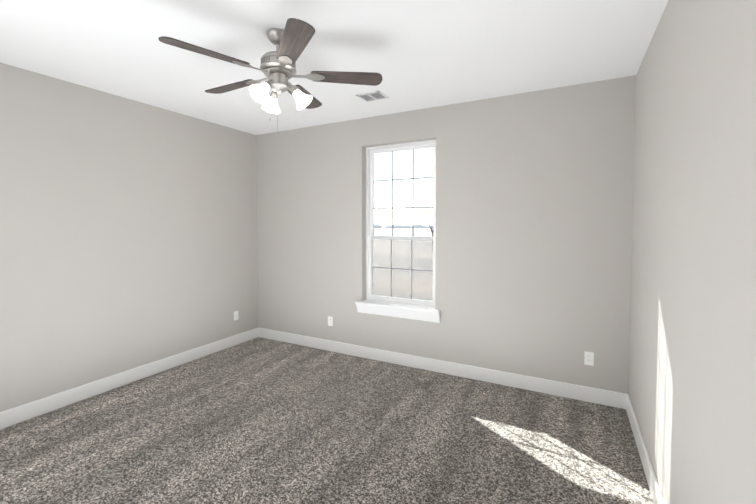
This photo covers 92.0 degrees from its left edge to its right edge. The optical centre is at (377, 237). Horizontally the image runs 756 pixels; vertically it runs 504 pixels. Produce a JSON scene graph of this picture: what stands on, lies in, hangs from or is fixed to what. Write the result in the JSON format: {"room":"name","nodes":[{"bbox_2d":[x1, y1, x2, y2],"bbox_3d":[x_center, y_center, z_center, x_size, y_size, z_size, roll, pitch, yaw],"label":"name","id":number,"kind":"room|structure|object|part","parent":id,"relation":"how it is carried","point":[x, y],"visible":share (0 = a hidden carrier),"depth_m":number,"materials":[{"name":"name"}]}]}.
{"room":"empty bedroom","nodes":[
{"label":"empty bedroom","id":0,"kind":"room"},
{"bbox_2d":[0,62,257,411],"bbox_3d":[-2.723,0.053,3.106,0.180,2.740,4.650,1,2,28],"label":"wall","id":1,"kind":"structure","parent":0,"point":[128,234],"depth_m":3.38,"materials":[{"name":"paint"}]},
{"bbox_2d":[0,327,259,429],"bbox_3d":[-2.638,1.359,3.107,0.015,0.130,4.290,1,2,28],"label":"baseboard","id":2,"kind":"structure","parent":1,"relation":"attached to","point":[21,413],"depth_m":3.39,"materials":[{"name":"white wood"}]},
{"bbox_2d":[234,311,238,320],"bbox_3d":[-1.812,0.992,4.661,0.008,0.115,0.070,1,2,28],"label":"outlet","id":3,"kind":"object","parent":1,"relation":"attached to","point":[236,315],"visible":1,"depth_m":4.66,"materials":[{"name":"white plastic"}]},
{"bbox_2d":[0,337,653,503],"bbox_3d":[-0.783,1.519,2.131,4.570,0.120,4.650,1,2,28],"label":"floor","id":4,"kind":"structure","parent":0,"point":[258,420],"depth_m":2.58,"materials":[{"name":"carpet"}]},
{"bbox_2d":[0,0,668,134],"bbox_3d":[-0.783,-1.339,2.028,4.570,0.120,4.650,1,2,28],"label":"ceiling","id":5,"kind":"structure","parent":0,"point":[419,54],"depth_m":2.50,"materials":[{"name":"paint"}]},
{"bbox_2d":[158,18,381,136],"bbox_3d":[-0.676,-0.962,2.344,1.227,0.656,1.274,1,2,28],"label":"ceiling fan","id":6,"kind":"object","parent":5,"relation":"hanging from","point":[291,40],"visible":1,"depth_m":2.25,"materials":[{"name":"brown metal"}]},
{"bbox_3d":[-0.903,-1.024,2.062,0.587,0.014,0.138,-2,14,-43],"label":"blade","id":7,"kind":"part","parent":6,"relation":"part of","materials":[{"name":"brown wood"}]},
{"bbox_3d":[-0.957,-1.040,2.495,0.587,0.014,0.138,1,13,29],"label":"blade","id":8,"kind":"part","parent":6,"relation":"part of","materials":[{"name":"brown wood"}]},
{"bbox_3d":[-0.632,-1.099,2.313,0.224,0.380,0.224,1,2,28],"label":"motor","id":9,"kind":"part","parent":6,"relation":"part of","materials":[{"name":"silver metal"}]},
{"bbox_3d":[-0.475,-1.021,1.978,0.138,0.014,0.587,11,-3,-25],"label":"blade","id":10,"kind":"part","parent":6,"relation":"part of","materials":[{"name":"brown wood"}]},
{"bbox_3d":[-0.561,-1.047,2.679,0.138,0.014,0.587,-11,0,11],"label":"blade","id":11,"kind":"part","parent":6,"relation":"part of","materials":[{"name":"brown wood"}]},
{"bbox_3d":[-0.263,-1.035,2.360,0.587,0.014,0.138,0,-9,-7],"label":"blade","id":12,"kind":"part","parent":6,"relation":"part of","materials":[{"name":"brown wood"}]},
{"bbox_2d":[356,91,388,101],"bbox_3d":[-0.051,-1.325,3.423,0.245,0.008,0.205,1,2,28],"label":"ceiling vent","id":13,"kind":"object","parent":5,"relation":"in","point":[372,96],"visible":1,"depth_m":3.41,"materials":[{"name":"white metal"}]},
{"bbox_2d":[256,75,635,393],"bbox_3d":[0.262,0.019,4.053,4.210,2.740,0.180,1,2,28],"label":"wall","id":14,"kind":"structure","parent":0,"point":[534,213],"depth_m":3.52,"materials":[{"name":"paint"}]},
{"bbox_2d":[328,316,332,325],"bbox_3d":[-0.580,1.011,4.429,0.070,0.115,0.008,1,2,28],"label":"electrical outlet","id":15,"kind":"object","parent":14,"relation":"attached to","point":[330,320],"visible":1,"depth_m":4.42,"materials":[{"name":"white plastic"}]},
{"bbox_2d":[355,300,439,322],"bbox_3d":[0.215,0.803,4.024,0.990,0.135,0.165,1,2,28],"label":"window sill","id":16,"kind":"structure","parent":14,"relation":"attached to","point":[414,312],"depth_m":3.97,"materials":[{"name":"white wood"}]},
{"bbox_2d":[366,140,435,306],"bbox_3d":[0.270,-0.148,4.094,0.892,1.801,0.087,1,2,28],"label":"window","id":17,"kind":"structure","parent":14,"relation":"in","point":[370,180],"depth_m":4.15,"materials":[{"name":"white plastic"}]},
{"bbox_2d":[373,239,432,300],"bbox_3d":[0.286,0.351,4.142,0.824,0.720,0.002,1,2,28],"label":"screen","id":18,"kind":"object","parent":17,"relation":"attached to","point":[377,269],"depth_m":4.13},
{"bbox_2d":[260,328,623,408],"bbox_3d":[0.212,1.326,4.017,4.140,0.130,0.015,1,2,28],"label":"baseboard","id":19,"kind":"structure","parent":14,"relation":"attached to","point":[573,391],"depth_m":3.67,"materials":[{"name":"white wood"}]},
{"bbox_2d":[584,351,593,365],"bbox_3d":[1.826,1.044,3.156,0.070,0.115,0.008,1,2,28],"label":"electrical outlet","id":20,"kind":"object","parent":14,"relation":"attached to","point":[588,358],"visible":1,"depth_m":3.15,"materials":[{"name":"white plastic"}]},
{"bbox_2d":[628,0,755,503],"bbox_3d":[1.157,0.127,1.053,0.180,2.740,4.650,1,2,28],"label":"wall","id":21,"kind":"structure","parent":0,"point":[692,372],"depth_m":1.44,"materials":[{"name":"paint"}]},
{"bbox_2d":[624,393,664,503],"bbox_3d":[1.071,1.430,1.146,0.015,0.130,4.290,1,2,28],"label":"baseboard","id":22,"kind":"structure","parent":21,"relation":"attached to","point":[653,485],"depth_m":2.29,"materials":[{"name":"white wood"}]},
{"label":"outside","id":23,"kind":"structure","parent":0,"visible":0},
{"bbox_2d":[373,226,433,300],"bbox_3d":[98.791,-4.740,187.478,520.000,0.200,415.530,1,2,28],"label":"ground","id":24,"kind":"structure","parent":23,"point":[420,232],"depth_m":18.71,"materials":[{"name":"beige soil"}]},
{"bbox_2d":[374,224,433,227],"bbox_3d":[57.802,-6.050,183.649,381.512,2.894,32.130,1,2,28],"label":"treeline","id":25,"kind":"object","parent":24,"relation":"on","point":[405,226],"depth_m":206.18,"materials":[{"name":"grey"}]},
{"bbox_2d":[408,189,433,250],"bbox_3d":[4.129,-1.304,27.115,3.418,4.620,4.841,1,2,28],"label":"tree","id":26,"kind":"object","parent":24,"relation":"on","point":[431,219],"depth_m":26.97,"materials":[{"name":"grey plant"}]}
]}

